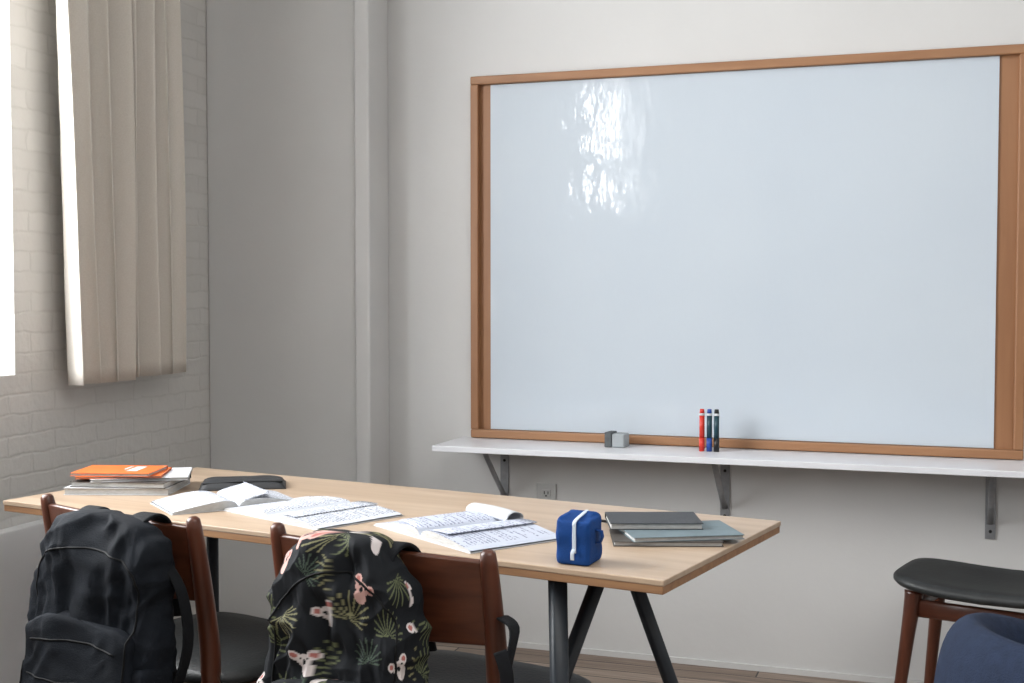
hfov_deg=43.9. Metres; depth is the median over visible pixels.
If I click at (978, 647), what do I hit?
armchair
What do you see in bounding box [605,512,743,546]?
notebooks
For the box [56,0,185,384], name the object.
curtain
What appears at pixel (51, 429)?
wall
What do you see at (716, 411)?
marker
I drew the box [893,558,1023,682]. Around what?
upholstered stool
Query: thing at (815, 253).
whiteboard
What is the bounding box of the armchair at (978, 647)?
[934,613,1023,682]
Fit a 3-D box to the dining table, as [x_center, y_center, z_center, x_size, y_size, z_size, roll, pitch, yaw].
[-0.352,0.802,3.248,1.897,0.746,0.730,1,3,30]
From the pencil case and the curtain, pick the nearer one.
the pencil case
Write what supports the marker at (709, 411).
on the wall shelf
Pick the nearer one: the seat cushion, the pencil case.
the pencil case
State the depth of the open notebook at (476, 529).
2.87 m
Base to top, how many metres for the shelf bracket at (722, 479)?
0.240 m
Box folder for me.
[199,475,285,490]
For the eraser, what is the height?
0.052 m
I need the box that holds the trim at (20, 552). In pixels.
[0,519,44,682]
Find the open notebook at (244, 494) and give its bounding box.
[150,481,293,514]
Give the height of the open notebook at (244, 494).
0.038 m
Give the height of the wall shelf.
0.020 m
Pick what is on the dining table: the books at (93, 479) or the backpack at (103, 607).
the books at (93, 479)
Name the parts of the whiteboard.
frame, frame, frame, frame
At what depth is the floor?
4.32 m
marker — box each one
[699,409,704,450]
[706,409,711,451]
[714,409,718,451]
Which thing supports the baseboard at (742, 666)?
attached to the wall at (821, 593)
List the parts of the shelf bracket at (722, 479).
wall plate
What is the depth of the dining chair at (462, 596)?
2.46 m
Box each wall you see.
[0,0,210,618]
[206,0,388,618]
[388,0,1023,680]
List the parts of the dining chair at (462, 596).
post, backrest, post, seat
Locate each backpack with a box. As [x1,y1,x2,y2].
[19,505,193,682]
[257,529,519,682]
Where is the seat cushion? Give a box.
[893,558,1023,608]
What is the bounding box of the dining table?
[3,467,780,682]
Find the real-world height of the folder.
0.026 m
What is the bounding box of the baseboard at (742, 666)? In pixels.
[507,640,923,682]
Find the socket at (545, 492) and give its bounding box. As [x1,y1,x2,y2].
[542,489,550,496]
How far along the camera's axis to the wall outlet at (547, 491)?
4.56 m
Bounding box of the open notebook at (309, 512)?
[223,496,403,529]
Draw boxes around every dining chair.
[41,493,269,682]
[270,522,590,682]
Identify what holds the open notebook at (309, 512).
on the dining table
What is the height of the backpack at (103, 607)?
0.492 m
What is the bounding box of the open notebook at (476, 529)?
[373,503,555,553]
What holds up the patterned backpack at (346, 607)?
hanging from the dining chair at (462, 596)
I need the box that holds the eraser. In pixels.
[605,431,628,447]
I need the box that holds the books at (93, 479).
[63,465,192,494]
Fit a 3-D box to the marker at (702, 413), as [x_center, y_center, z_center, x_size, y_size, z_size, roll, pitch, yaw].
[0.635,0.296,4.245,0.019,0.141,0.019,1,2,19]
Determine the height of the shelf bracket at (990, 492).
0.240 m
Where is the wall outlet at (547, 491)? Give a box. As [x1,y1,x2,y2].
[537,483,555,499]
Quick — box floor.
[436,642,870,682]
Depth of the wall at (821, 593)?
4.40 m
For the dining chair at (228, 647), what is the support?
on the floor
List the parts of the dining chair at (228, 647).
post, backrest, post, seat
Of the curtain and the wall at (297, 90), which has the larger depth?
the wall at (297, 90)
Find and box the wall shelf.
[432,437,1023,477]
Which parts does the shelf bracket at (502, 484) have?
wall plate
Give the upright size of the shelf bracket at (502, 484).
0.240 m
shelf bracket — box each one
[483,454,508,495]
[711,464,729,515]
[985,477,995,538]
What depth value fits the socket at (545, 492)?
4.56 m
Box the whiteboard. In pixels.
[470,44,1023,459]
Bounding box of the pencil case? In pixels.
[556,509,603,565]

